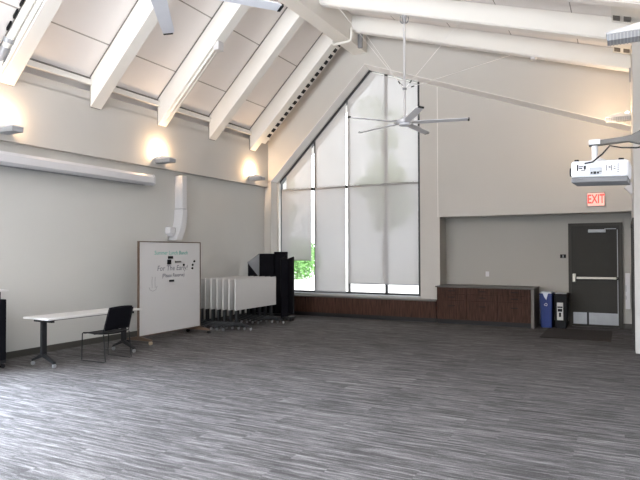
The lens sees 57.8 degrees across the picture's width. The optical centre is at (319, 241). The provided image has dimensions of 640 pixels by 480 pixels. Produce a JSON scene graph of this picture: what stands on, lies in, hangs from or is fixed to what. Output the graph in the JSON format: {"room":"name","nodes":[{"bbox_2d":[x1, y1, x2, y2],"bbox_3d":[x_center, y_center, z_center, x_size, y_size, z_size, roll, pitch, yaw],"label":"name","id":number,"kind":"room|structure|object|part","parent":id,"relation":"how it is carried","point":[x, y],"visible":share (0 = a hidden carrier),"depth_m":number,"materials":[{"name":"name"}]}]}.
{"room":"community hall","nodes":[
{"label":"community hall","id":0,"kind":"room"},
{"bbox_2d":[0,141,263,351],"bbox_3d":[-5.448,0.123,8.171,0.280,3.360,18.450,-1,-1,28],"label":"wall","id":1,"kind":"structure","parent":0,"point":[68,243],"depth_m":10.42,"materials":[{"name":"paint"}]},
{"bbox_2d":[0,151,155,185],"bbox_3d":[-4.779,-1.257,8.868,0.290,0.222,6.068,-1,-1,28],"label":"case","id":2,"kind":"object","parent":1,"relation":"attached to","point":[7,159],"visible":1,"depth_m":9.77,"materials":[{"name":"white plastic"}]},
{"bbox_2d":[6,313,246,358],"bbox_3d":[-3.491,1.802,11.569,0.012,0.105,8.730,-1,-1,28],"label":"baseboard","id":3,"kind":"structure","parent":1,"relation":"attached to","point":[13,354],"depth_m":9.97,"materials":[{"name":"rubber"}]},
{"bbox_2d":[165,176,186,239],"bbox_3d":[-3.038,-0.718,12.269,0.220,1.375,0.442,-1,-1,28],"label":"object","id":4,"kind":"structure","parent":1,"relation":"attached to","point":[177,231],"depth_m":12.32,"materials":[{"name":"white plastic"}]},
{"bbox_2d":[0,71,267,187],"bbox_3d":[-5.614,-2.134,7.773,0.400,1.140,17.530,-1,-1,28],"label":"wall","id":5,"kind":"structure","parent":0,"point":[53,115],"depth_m":10.83,"materials":[{"name":"paint"}]},
{"bbox_2d":[0,122,23,134],"bbox_3d":[-4.664,-1.711,8.720,0.400,0.149,0.200,-1,-1,28],"label":"uplight","id":6,"kind":"object","parent":5,"relation":"attached to","point":[5,128],"visible":1,"depth_m":8.63,"materials":[{"name":"white plastic"}]},
{"bbox_2d":[30,58,249,129],"bbox_3d":[-5.430,-2.936,7.690,0.020,0.030,17.530,-1,-1,28],"label":"trim","id":7,"kind":"structure","parent":5,"relation":"attached to","point":[30,58],"depth_m":10.93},
{"bbox_2d":[26,59,269,140],"bbox_3d":[-5.407,-2.856,7.677,0.070,0.100,17.530,-1,-1,28],"label":"trim","id":8,"kind":"structure","parent":5,"relation":"attached to","point":[33,64],"depth_m":10.89,"materials":[{"name":"paint"}]},
{"bbox_2d":[155,155,175,163],"bbox_3d":[-3.114,-1.665,11.690,0.400,0.149,0.200,-1,-1,28],"label":"uplight","id":9,"kind":"object","parent":5,"relation":"attached to","point":[162,159],"visible":1,"depth_m":11.62,"materials":[{"name":"white plastic"}]},
{"bbox_2d":[248,174,265,180],"bbox_3d":[-1.588,-1.620,14.616,0.400,0.149,0.200,-1,-1,28],"label":"uplight","id":10,"kind":"object","parent":5,"relation":"attached to","point":[251,177],"visible":1,"depth_m":14.54,"materials":[{"name":"white plastic"}]},
{"bbox_2d":[0,0,321,138],"bbox_3d":[-4.289,-4.105,7.716,2.943,3.193,18.600,-1,-1,28],"label":"ceiling","id":11,"kind":"structure","parent":0,"point":[80,32],"depth_m":11.04,"materials":[{"name":"white paint"}]},
{"bbox_2d":[0,0,62,85],"bbox_3d":[-3.697,-3.978,8.255,2.590,3.114,0.373,-1,-1,28],"label":"rafter","id":12,"kind":"object","parent":11,"relation":"attached to","point":[33,18],"visible":1,"depth_m":8.57,"materials":[{"name":"paint"}]},
{"bbox_2d":[90,0,170,109],"bbox_3d":[-2.933,-3.904,9.830,2.488,3.013,0.252,-1,-1,28],"label":"rafter","id":13,"kind":"object","parent":11,"relation":"attached to","point":[141,20],"visible":1,"depth_m":9.99,"materials":[{"name":"paint"}]},
{"bbox_2d":[157,1,249,126],"bbox_3d":[-2.156,-3.881,11.319,2.488,3.013,0.252,-1,-1,28],"label":"rafter","id":14,"kind":"object","parent":11,"relation":"attached to","point":[211,41],"visible":1,"depth_m":11.34,"materials":[{"name":"paint"}]},
{"bbox_2d":[209,7,303,140],"bbox_3d":[-1.393,-3.858,12.782,2.488,3.013,0.252,-1,-1,28],"label":"rafter","id":15,"kind":"object","parent":11,"relation":"attached to","point":[288,23],"visible":0.78,"depth_m":12.72,"materials":[{"name":"paint"}]},
{"bbox_2d":[249,33,340,150],"bbox_3d":[-0.592,-3.835,14.315,2.488,3.013,0.452,-1,-1,28],"label":"rafter","id":16,"kind":"object","parent":11,"relation":"attached to","point":[322,51],"visible":0.8,"depth_m":14.20,"materials":[{"name":"paint"}]},
{"bbox_2d":[0,314,639,479],"bbox_3d":[-1.321,1.806,6.076,9.800,0.100,18.600,-1,-1,28],"label":"floor","id":17,"kind":"structure","parent":0,"point":[307,397],"depth_m":6.22,"materials":[{"name":"carpet"}]},
{"bbox_2d":[0,289,8,367],"bbox_3d":[-4.818,1.243,8.197,0.570,1.114,0.510,-1,-1,28],"label":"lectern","id":18,"kind":"object","parent":17,"relation":"on","point":[2,301],"visible":1,"depth_m":8.23,"materials":[{"name":"black wood"}]},
{"bbox_2d":[23,308,141,367],"bbox_3d":[-3.629,1.454,9.012,0.580,0.714,1.720,-1,-1,30],"label":"table","id":19,"kind":"object","parent":17,"relation":"on","point":[44,319],"visible":0.87,"depth_m":8.46,"materials":[{"name":"white laminate"}]},
{"bbox_3d":[-3.995,1.385,8.381,0.050,0.495,0.080,-1,-1,30],"label":"leg","id":20,"kind":"part","parent":19,"relation":"part of","materials":[{"name":"black metal"}]},
{"bbox_3d":[-3.630,1.146,9.017,0.060,0.041,1.480,-1,-1,30],"label":"support rail","id":21,"kind":"part","parent":19,"relation":"part of","materials":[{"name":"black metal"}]},
{"bbox_3d":[-3.264,1.404,9.645,0.050,0.495,0.080,-1,-1,30],"label":"leg","id":22,"kind":"part","parent":19,"relation":"part of","materials":[{"name":"black metal"}]},
{"bbox_2d":[81,305,132,362],"bbox_3d":[-3.249,1.390,8.916,0.601,0.836,0.527,-1,-1,28],"label":"chair","id":23,"kind":"object","parent":17,"relation":"on","point":[117,317],"visible":1,"depth_m":8.81,"materials":[{"name":"black plastic"}]},
{"bbox_3d":[-3.304,1.392,8.945,0.442,0.046,0.472,-1,-1,28],"label":"seat","id":24,"kind":"part","parent":23,"relation":"part of","materials":[{"name":"black plastic"}]},
{"bbox_3d":[-3.045,1.152,8.813,0.140,0.364,0.483,-1,-1,28],"label":"backrest","id":25,"kind":"part","parent":23,"relation":"part of","materials":[{"name":"black plastic"}]},
{"bbox_2d":[126,241,210,344],"bbox_3d":[-2.856,0.922,11.132,0.602,1.844,1.720,-1,-1,28],"label":"whiteboard","id":26,"kind":"object","parent":17,"relation":"on","point":[166,306],"visible":1,"depth_m":11.05,"materials":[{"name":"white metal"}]},
{"bbox_3d":[-2.859,0.860,11.135,0.034,1.720,1.720,-1,-1,28],"label":"frame","id":27,"kind":"part","parent":26,"relation":"part of","materials":[{"name":"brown metal"}]},
{"bbox_2d":[201,276,250,327],"bbox_3d":[-2.257,1.340,13.148,0.521,1.074,1.678,-1,-1,28],"label":"folding table","id":28,"kind":"object","parent":17,"relation":"on","point":[202,279],"visible":0.27,"depth_m":12.53,"materials":[{"name":"white laminate"}]},
{"bbox_3d":[-2.562,1.424,12.562,0.050,0.550,0.080,-1,-1,28],"label":"leg","id":29,"kind":"part","parent":28,"relation":"part of","materials":[{"name":"black metal"}]},
{"bbox_2d":[201,276,255,327],"bbox_3d":[-2.119,1.338,13.076,0.521,1.074,1.678,-1,-1,28],"label":"folding table","id":30,"kind":"object","parent":17,"relation":"on","point":[207,281],"visible":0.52,"depth_m":12.46,"materials":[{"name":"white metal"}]},
{"bbox_3d":[-2.424,1.422,12.490,0.050,0.550,0.080,-1,-1,28],"label":"leg","id":31,"kind":"part","parent":30,"relation":"part of","materials":[{"name":"black metal"}]},
{"bbox_2d":[201,276,261,328],"bbox_3d":[-1.982,1.337,13.005,0.521,1.074,1.678,-1,-1,28],"label":"folding table","id":32,"kind":"object","parent":17,"relation":"on","point":[213,281],"visible":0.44,"depth_m":12.39,"materials":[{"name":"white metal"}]},
{"bbox_3d":[-2.287,1.421,12.418,0.050,0.550,0.080,-1,-1,28],"label":"leg","id":33,"kind":"part","parent":32,"relation":"part of","materials":[{"name":"black metal"}]},
{"bbox_2d":[205,276,266,328],"bbox_3d":[-1.845,1.335,12.933,0.521,1.074,1.678,-1,-1,28],"label":"folding table","id":34,"kind":"object","parent":17,"relation":"on","point":[218,281],"visible":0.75,"depth_m":12.31,"materials":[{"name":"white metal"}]},
{"bbox_3d":[-2.150,1.419,12.347,0.050,0.550,0.080,-1,-1,28],"label":"leg","id":35,"kind":"part","parent":34,"relation":"part of","materials":[{"name":"black metal"}]},
{"bbox_2d":[210,276,272,329],"bbox_3d":[-1.707,1.333,12.861,0.521,1.074,1.678,-1,-1,28],"label":"folding table","id":36,"kind":"object","parent":17,"relation":"on","point":[224,281],"visible":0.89,"depth_m":12.24,"materials":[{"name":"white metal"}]},
{"bbox_3d":[-2.012,1.417,12.275,0.050,0.550,0.080,-1,-1,28],"label":"leg","id":37,"kind":"part","parent":36,"relation":"part of","materials":[{"name":"black metal"}]},
{"bbox_2d":[216,276,278,329],"bbox_3d":[-1.570,1.332,12.790,0.521,1.074,1.678,-1,-1,28],"label":"folding table","id":38,"kind":"object","parent":17,"relation":"on","point":[231,288],"visible":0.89,"depth_m":12.18,"materials":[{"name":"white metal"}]},
{"bbox_3d":[-1.875,1.416,12.203,0.050,0.550,0.080,-1,-1,28],"label":"leg","id":39,"kind":"part","parent":38,"relation":"part of","materials":[{"name":"black metal"}]},
{"bbox_3d":[-1.264,1.434,13.373,0.050,0.550,0.080,-1,-1,28],"label":"leg","id":40,"kind":"part","parent":38,"relation":"part of","materials":[{"name":"black metal"}]},
{"bbox_2d":[222,276,283,330],"bbox_3d":[-1.432,1.330,12.718,0.521,1.074,1.678,-1,-1,28],"label":"folding table","id":41,"kind":"object","parent":17,"relation":"on","point":[250,292],"visible":1,"depth_m":12.61,"materials":[{"name":"white laminate"}]},
{"bbox_3d":[-1.737,1.414,12.132,0.050,0.550,0.080,-1,-1,28],"label":"leg","id":42,"kind":"part","parent":41,"relation":"part of","materials":[{"name":"black metal"}]},
{"bbox_3d":[-1.127,1.432,13.302,0.050,0.550,0.080,-1,-1,28],"label":"leg","id":43,"kind":"part","parent":41,"relation":"part of","materials":[{"name":"black metal"}]},
{"bbox_2d":[247,252,290,318],"bbox_3d":[-1.288,1.074,14.457,1.122,1.644,0.430,-1,-1,28],"label":"partition","id":44,"kind":"object","parent":17,"relation":"on","point":[265,265],"depth_m":14.43,"materials":[{"name":"black fabric"}]},
{"bbox_3d":[-1.669,1.041,14.584,0.291,1.478,0.030,0,-1,-22],"label":"panel","id":45,"kind":"part","parent":44,"relation":"part of","materials":[{"name":"black fabric"}]},
{"bbox_3d":[-1.326,1.038,14.506,0.477,1.480,0.050,-1,-1,37],"label":"panel","id":46,"kind":"part","parent":44,"relation":"part of","materials":[{"name":"black fabric"}]},
{"bbox_3d":[-0.970,1.013,14.400,0.348,1.525,0.117,-1,-1,28],"label":"panel","id":47,"kind":"part","parent":44,"relation":"part of","materials":[{"name":"black fabric"}]},
{"bbox_2d":[280,257,294,320],"bbox_3d":[-0.778,1.121,13.861,0.322,1.527,0.267,-1,-1,28],"label":"partition","id":48,"kind":"object","parent":17,"relation":"on","point":[286,265],"depth_m":13.83,"materials":[{"name":"black fabric"}]},
{"bbox_3d":[-0.873,1.087,13.936,0.180,1.400,0.030,1,-1,-43],"label":"panel","id":49,"kind":"part","parent":48,"relation":"part of","materials":[{"name":"black plastic"}]},
{"bbox_3d":[-0.848,1.100,13.832,0.177,1.370,0.040,0,-1,-20],"label":"panel","id":50,"kind":"part","parent":48,"relation":"part of","materials":[{"name":"black fabric"}]},
{"bbox_3d":[-0.693,1.042,13.905,0.040,1.369,0.206,1,-1,-40],"label":"panel","id":51,"kind":"part","parent":48,"relation":"part of","materials":[{"name":"black plastic"}]},
{"bbox_2d":[292,294,437,322],"bbox_3d":[0.669,1.633,14.524,4.620,0.520,0.275,-1,-1,28],"label":"window bench","id":52,"kind":"object","parent":17,"relation":"on","point":[384,308],"visible":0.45,"depth_m":14.17,"materials":[{"name":"brown wood"}]},
{"bbox_2d":[435,284,538,328],"bbox_3d":[3.792,1.434,13.174,2.150,0.855,0.885,-1,-1,28],"label":"base cabinet","id":53,"kind":"object","parent":17,"relation":"on","point":[488,305],"visible":1,"depth_m":12.80,"materials":[{"name":"brown wood"}]},
{"bbox_3d":[2.982,1.253,13.146,0.664,0.130,0.020,-1,-1,28],"label":"drawer","id":54,"kind":"part","parent":53,"relation":"part of","materials":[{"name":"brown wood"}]},
{"bbox_3d":[2.982,1.113,13.148,0.664,0.130,0.020,-1,-1,28],"label":"drawer","id":55,"kind":"part","parent":53,"relation":"part of","materials":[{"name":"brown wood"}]},
{"bbox_3d":[2.983,1.538,13.141,0.664,0.420,0.020,-1,-1,28],"label":"drawer","id":56,"kind":"part","parent":53,"relation":"part of","materials":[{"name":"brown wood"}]},
{"bbox_3d":[3.590,1.531,12.825,0.664,0.420,0.020,-1,-1,28],"label":"drawer","id":57,"kind":"part","parent":53,"relation":"part of","materials":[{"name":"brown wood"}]},
{"bbox_3d":[3.589,1.246,12.829,0.664,0.130,0.020,-1,-1,28],"label":"drawer","id":58,"kind":"part","parent":53,"relation":"part of","materials":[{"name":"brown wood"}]},
{"bbox_3d":[3.588,1.106,12.832,0.664,0.130,0.020,-1,-1,28],"label":"drawer","id":59,"kind":"part","parent":53,"relation":"part of","materials":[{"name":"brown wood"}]},
{"bbox_2d":[435,284,538,289],"bbox_3d":[3.793,1.022,13.186,2.150,0.030,0.875,-1,-1,28],"label":"countertop","id":60,"kind":"structure","parent":53,"relation":"on","point":[444,285],"depth_m":12.98,"materials":[{"name":"laminate"}]},
{"bbox_3d":[4.195,1.099,12.515,0.664,0.130,0.020,-1,-1,28],"label":"drawer","id":61,"kind":"part","parent":53,"relation":"part of","materials":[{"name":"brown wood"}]},
{"bbox_3d":[4.196,1.524,12.508,0.664,0.420,0.020,-1,-1,28],"label":"drawer","id":62,"kind":"part","parent":53,"relation":"part of","materials":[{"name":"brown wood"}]},
{"bbox_3d":[4.195,1.239,12.513,0.664,0.130,0.020,-1,-1,28],"label":"drawer","id":63,"kind":"part","parent":53,"relation":"part of","materials":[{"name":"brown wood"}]},
{"bbox_3d":[4.713,1.438,12.702,0.060,0.825,0.860,-1,-1,28],"label":"panel","id":64,"kind":"part","parent":53,"relation":"part of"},
{"bbox_2d":[539,291,554,327],"bbox_3d":[4.959,1.469,12.652,0.276,0.760,0.556,-1,-1,28],"label":"recycling bin","id":65,"kind":"object","parent":17,"relation":"on","point":[546,297],"visible":0.93,"depth_m":12.44,"materials":[{"name":"blue plastic"}]},
{"bbox_2d":[553,292,568,328],"bbox_3d":[5.218,1.471,12.523,0.276,0.750,0.546,-1,-1,28],"label":"trash bin","id":66,"kind":"object","parent":17,"relation":"on","point":[561,299],"visible":0.99,"depth_m":12.30,"materials":[{"name":"black plastic"}]},
{"bbox_3d":[5.093,1.478,12.304,0.120,0.370,0.034,-1,-1,28],"label":"label panel","id":67,"kind":"part","parent":66,"relation":"part of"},
{"bbox_2d":[540,328,611,341],"bbox_3d":[5.073,1.823,11.437,1.220,0.012,1.460,-1,-1,28],"label":"door mat","id":68,"kind":"object","parent":17,"relation":"on","point":[578,334],"visible":1,"depth_m":11.34,"materials":[{"name":"black carpet"}]},
{"bbox_2d":[264,35,631,298],"bbox_3d":[2.610,-1.746,13.854,9.350,7.243,0.870,-1,-1,28],"label":"wall","id":69,"kind":"structure","parent":0,"point":[508,159],"depth_m":13.10,"materials":[{"name":"paint"}]},
{"bbox_2d":[280,70,420,296],"bbox_3d":[0.653,-1.483,14.821,3.980,5.650,0.240,-1,-1,28],"label":"window","id":70,"kind":"structure","parent":69,"relation":"in","point":[312,143],"depth_m":14.67,"materials":[{"name":"clear glass"}]},
{"bbox_2d":[282,188,312,260],"bbox_3d":[-0.606,-0.458,15.450,0.945,1.920,0.043,-1,-1,28],"label":"roller shade","id":71,"kind":"object","parent":70,"relation":"attached to","point":[296,203],"visible":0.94,"depth_m":15.44,"materials":[{"name":"white fabric"}]},
{"bbox_2d":[286,146,311,188],"bbox_3d":[-0.563,-1.982,15.469,0.775,1.131,0.010,-1,-1,28],"label":"roller shade","id":72,"kind":"object","parent":70,"relation":"attached to","point":[300,176],"visible":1,"depth_m":15.42,"materials":[{"name":"white fabric"}]},
{"bbox_2d":[315,103,345,187],"bbox_3d":[0.272,-2.491,15.042,0.880,2.130,0.010,-1,-1,28],"label":"roller shade","id":73,"kind":"object","parent":70,"relation":"attached to","point":[330,146],"visible":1,"depth_m":15.01,"materials":[{"name":"white fabric"}]},
{"bbox_2d":[315,185,347,292],"bbox_3d":[0.288,-0.064,14.977,0.920,2.730,0.043,-1,-1,28],"label":"roller shade","id":74,"kind":"object","parent":70,"relation":"attached to","point":[330,202],"visible":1,"depth_m":14.97,"materials":[{"name":"white fabric"}]},
{"bbox_3d":[0.642,1.331,14.738,3.980,0.020,0.160,-1,-1,28],"label":"sill","id":75,"kind":"part","parent":70,"relation":"part of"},
{"bbox_2d":[347,182,418,284],"bbox_3d":[1.552,-0.193,14.320,1.900,2.500,0.043,-1,-1,28],"label":"roller shade","id":76,"kind":"object","parent":70,"relation":"attached to","point":[382,218],"visible":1,"depth_m":14.29,"materials":[{"name":"white fabric"}]},
{"bbox_2d":[348,72,417,185],"bbox_3d":[1.534,-2.849,14.389,1.860,2.817,0.010,-1,-1,28],"label":"roller shade","id":77,"kind":"object","parent":70,"relation":"attached to","point":[388,154],"visible":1,"depth_m":14.40,"materials":[{"name":"white fabric"}]},
{"bbox_2d":[437,92,437,199],"bbox_3d":[2.765,-2.113,13.647,0.015,3.070,0.004,-1,-1,28],"label":"trim","id":78,"kind":"structure","parent":69,"relation":"attached to","point":[437,92],"depth_m":13.65,"materials":[{"name":"paint"}]},
{"bbox_2d":[271,64,630,182],"bbox_3d":[2.503,-3.002,13.629,8.435,2.747,0.343,-1,-1,28],"label":"trim","id":79,"kind":"structure","parent":69,"relation":"attached to","point":[365,67],"depth_m":13.73,"materials":[{"name":"paint"}]},
{"bbox_2d":[587,192,604,206],"bbox_3d":[5.734,-0.878,12.050,0.350,0.300,0.056,-1,-1,28],"label":"exit sign","id":80,"kind":"object","parent":69,"relation":"attached to","point":[594,199],"visible":1,"depth_m":12.03,"materials":[{"name":"red plastic"}]},
{"bbox_2d":[347,0,612,47],"bbox_3d":[0.010,-4.579,5.480,6.757,2.346,18.600,-1,-1,28],"label":"ceiling","id":81,"kind":"structure","parent":0,"point":[591,9],"depth_m":10.34,"materials":[{"name":"white paint"}]},
{"bbox_2d":[278,0,366,54],"bbox_3d":[-3.029,-5.083,6.470,0.450,0.779,17.530,-1,-1,28],"label":"ridge beam","id":82,"kind":"structure","parent":81,"relation":"attached to","point":[331,22],"depth_m":12.62,"materials":[{"name":"paint"}]},
{"bbox_2d":[331,27,352,45],"bbox_3d":[0.499,-4.698,13.326,0.544,0.339,0.060,-1,-1,28],"label":"conduit pipe","id":83,"kind":"object","parent":82,"relation":"attached to","point":[351,28],"visible":1,"depth_m":13.24,"materials":[{"name":"metal"}]},
{"bbox_2d":[319,0,631,45],"bbox_3d":[2.547,-4.240,10.739,5.666,2.122,0.240,-1,-1,28],"label":"rafter","id":84,"kind":"object","parent":81,"relation":"attached to","point":[520,19],"visible":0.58,"depth_m":10.34,"materials":[{"name":"paint"}]},
{"bbox_2d":[352,15,630,81],"bbox_3d":[3.299,-4.107,12.178,5.666,2.344,0.250,-1,-1,28],"label":"rafter","id":85,"kind":"object","parent":81,"relation":"attached to","point":[594,56],"visible":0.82,"depth_m":11.86,"materials":[{"name":"paint"}]},
{"bbox_2d":[338,7,513,134],"bbox_3d":[1.883,-3.530,11.366,3.308,2.610,2.609,-1,-1,28],"label":"fan","id":86,"kind":"object","parent":85,"relation":"hanging from","point":[406,121],"visible":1,"depth_m":11.17,"materials":[{"name":"white metal"}]},
{"bbox_3d":[1.014,-2.299,10.919,1.030,0.037,0.154,0,-1,-23],"label":"blade","id":87,"kind":"part","parent":86,"relation":"part of","materials":[{"name":"silver metal"}]},
{"bbox_3d":[1.190,-2.287,11.693,0.154,0.037,1.030,1,-1,-41],"label":"blade","id":88,"kind":"part","parent":86,"relation":"part of","materials":[{"name":"silver metal"}]},
{"bbox_3d":[1.695,-2.308,10.513,0.154,0.037,1.030,0,-1,-5],"label":"blade","id":89,"kind":"part","parent":86,"relation":"part of","materials":[{"name":"silver metal"}]},
{"bbox_3d":[1.980,-2.288,11.764,0.154,0.037,1.030,-1,-1,31],"label":"blade","id":90,"kind":"part","parent":86,"relation":"part of","materials":[{"name":"silver metal"}]},
{"bbox_3d":[2.292,-2.301,11.035,1.030,0.037,0.154,0,-1,13],"label":"blade","id":91,"kind":"part","parent":86,"relation":"part of","materials":[{"name":"silver metal"}]},
{"bbox_2d":[553,0,639,8],"bbox_3d":[1.863,-4.236,9.234,5.846,2.178,0.240,-1,-1,28],"label":"rafter","id":92,"kind":"object","parent":81,"relation":"attached to","point":[635,4],"visible":1,"depth_m":8.05,"materials":[{"name":"paint"}]},
{"bbox_2d":[613,44,630,54],"bbox_3d":[5.309,-3.557,10.207,0.286,0.191,1.350,-1,-1,28],"label":"ceiling vent","id":93,"kind":"object","parent":81,"relation":"in","point":[623,49],"visible":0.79,"depth_m":10.55,"materials":[{"name":"metal"}]},
{"bbox_2d":[611,6,639,23],"bbox_3d":[4.630,-3.555,8.711,0.466,0.241,1.370,-1,-1,28],"label":"ceiling vent","id":94,"kind":"object","parent":81,"relation":"in","point":[624,15],"visible":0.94,"depth_m":9.00,"materials":[{"name":"paint"}]},
{"bbox_3d":[-0.473,-4.305,4.757,5.846,2.178,0.240,-1,-1,28],"label":"rafter","id":95,"kind":"object","parent":81,"relation":"attached to","visible":0},
{"bbox_2d":[151,0,283,34],"bbox_3d":[-1.557,-3.399,5.194,2.428,2.220,2.315,-1,-1,28],"label":"fan","id":96,"kind":"object","parent":95,"relation":"hanging from","point":[161,8],"visible":1,"depth_m":5.80,"materials":[{"name":"white metal"}]},
{"bbox_3d":[-1.617,-2.345,5.960,0.154,0.037,1.080,0,-1,-9],"label":"blade","id":97,"kind":"part","parent":96,"relation":"part of","materials":[{"name":"silver metal"}]},
{"bbox_3d":[-0.884,-2.353,5.584,1.080,0.037,0.154,0,-1,-27],"label":"blade","id":98,"kind":"part","parent":96,"relation":"part of","materials":[{"name":"silver metal"}]},
{"bbox_2d":[440,213,631,327],"bbox_3d":[4.932,0.553,12.903,4.400,2.600,0.746,-1,-1,28],"label":"wall","id":99,"kind":"structure","parent":0,"point":[514,250],"depth_m":13.33,"materials":[{"name":"paint"}]},
{"bbox_2d":[540,319,631,328],"bbox_3d":[5.771,1.794,12.634,1.830,0.105,0.012,-1,-1,28],"label":"baseboard","id":100,"kind":"structure","parent":99,"relation":"attached to","point":[626,326],"depth_m":12.26,"materials":[{"name":"rubber"}]},
{"bbox_2d":[568,222,623,328],"bbox_3d":[5.932,0.719,12.503,1.060,2.250,0.125,-1,-1,28],"label":"door","id":101,"kind":"structure","parent":99,"relation":"in","point":[595,250],"depth_m":12.50,"materials":[{"name":"paint"}]},
{"bbox_3d":[5.941,1.659,12.498,0.880,0.250,0.010,-1,-1,28],"label":"kick plate","id":102,"kind":"part","parent":101,"relation":"part of","materials":[{"name":"metal"}]},
{"bbox_2d":[625,273,630,308],"bbox_3d":[6.494,1.043,12.232,0.090,0.750,0.076,-1,-1,28],"label":"wall panel","id":103,"kind":"object","parent":99,"relation":"attached to","point":[627,275],"visible":1,"depth_m":12.21,"materials":[{"name":"white plastic"}]},
{"bbox_2d":[630,41,639,353],"bbox_3d":[2.591,-0.990,3.994,0.580,5.400,18.450,-1,-1,28],"label":"wall","id":104,"kind":"structure","parent":0,"point":[635,48],"depth_m":9.34,"materials":[{"name":"paint"}]},
{"bbox_2d":[589,130,639,146],"bbox_3d":[2.431,-0.795,4.553,0.584,0.330,0.200,-1,-1,28],"label":"mount","id":105,"kind":"object","parent":104,"relation":"attached to","point":[634,138],"depth_m":4.55,"materials":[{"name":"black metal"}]},
{"bbox_2d":[570,139,631,185],"bbox_3d":[2.248,-0.634,4.657,0.433,0.357,0.323,-1,-1,32],"label":"projector","id":106,"kind":"object","parent":105,"relation":"hanging from","point":[602,172],"visible":0.99,"depth_m":4.54,"materials":[{"name":"white plastic"}]},
{"bbox_3d":[2.151,-0.551,4.528,0.092,0.063,0.003,-1,-1,32],"label":"port panel","id":107,"kind":"part","parent":106,"relation":"part of","materials":[{"name":"white plastic"}]},
{"bbox_2d":[584,145,639,163],"bbox_3d":[2.356,-0.679,4.445,0.601,0.137,0.071,0,-1,18],"label":"cable","id":108,"kind":"object","parent":106,"relation":"attached to","point":[609,145],"visible":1,"depth_m":4.48,"materials":[{"name":"black rubber"}]},
{"bbox_2d":[605,112,630,122],"bbox_3d":[5.638,-2.346,10.969,0.440,0.160,0.200,-1,-1,28],"label":"uplight","id":109,"kind":"object","parent":104,"relation":"attached to","point":[619,117],"visible":0.86,"depth_m":10.90,"materials":[{"name":"white plastic"}]},
{"bbox_2d":[606,22,639,45],"bbox_3d":[3.214,-2.149,5.971,0.480,0.149,0.200,-1,-1,28],"label":"uplight","id":110,"kind":"object","parent":104,"relation":"attached to","point":[630,33],"visible":1,"depth_m":5.94,"materials":[{"name":"white plastic"}]},
{"bbox_2d":[624,182,632,193],"bbox_3d":[5.640,-0.976,10.609,0.132,0.218,0.160,-1,-1,28],"label":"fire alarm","id":111,"kind":"object","parent":104,"relation":"attached to","point":[628,188],"visible":0.9,"depth_m":10.53,"materials":[{"name":"white plastic"}]},
{"bbox_2d":[631,217,634,349],"bbox_3d":[5.802,0.713,10.611,0.160,2.200,2.300,-1,-1,28],"label":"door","id":112,"kind":"structure","parent":104,"relation":"in","point":[632,221],"depth_m":9.71,"materials":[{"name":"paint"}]},
{"label":"outside","id":113,"kind":"structure","parent":0,"visible":0},
{"bbox_2d":[294,262,418,293],"bbox_3d":[15.216,2.662,50.735,100.000,0.100,75.900,-1,-1,28],"label":"ground","id":114,"kind":"structure","parent":113,"point":[309,283],"depth_m":29.00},
{"bbox_2d":[294,242,314,279],"bbox_3d":[-1.480,1.124,37.955,3.550,2.995,3.539,-1,-1,28],"label":"shrub","id":115,"kind":"object","parent":114,"relation":"on","point":[300,268],"visible":0.2,"depth_m":37.50,"materials":[{"name":"green plant"}]}
]}

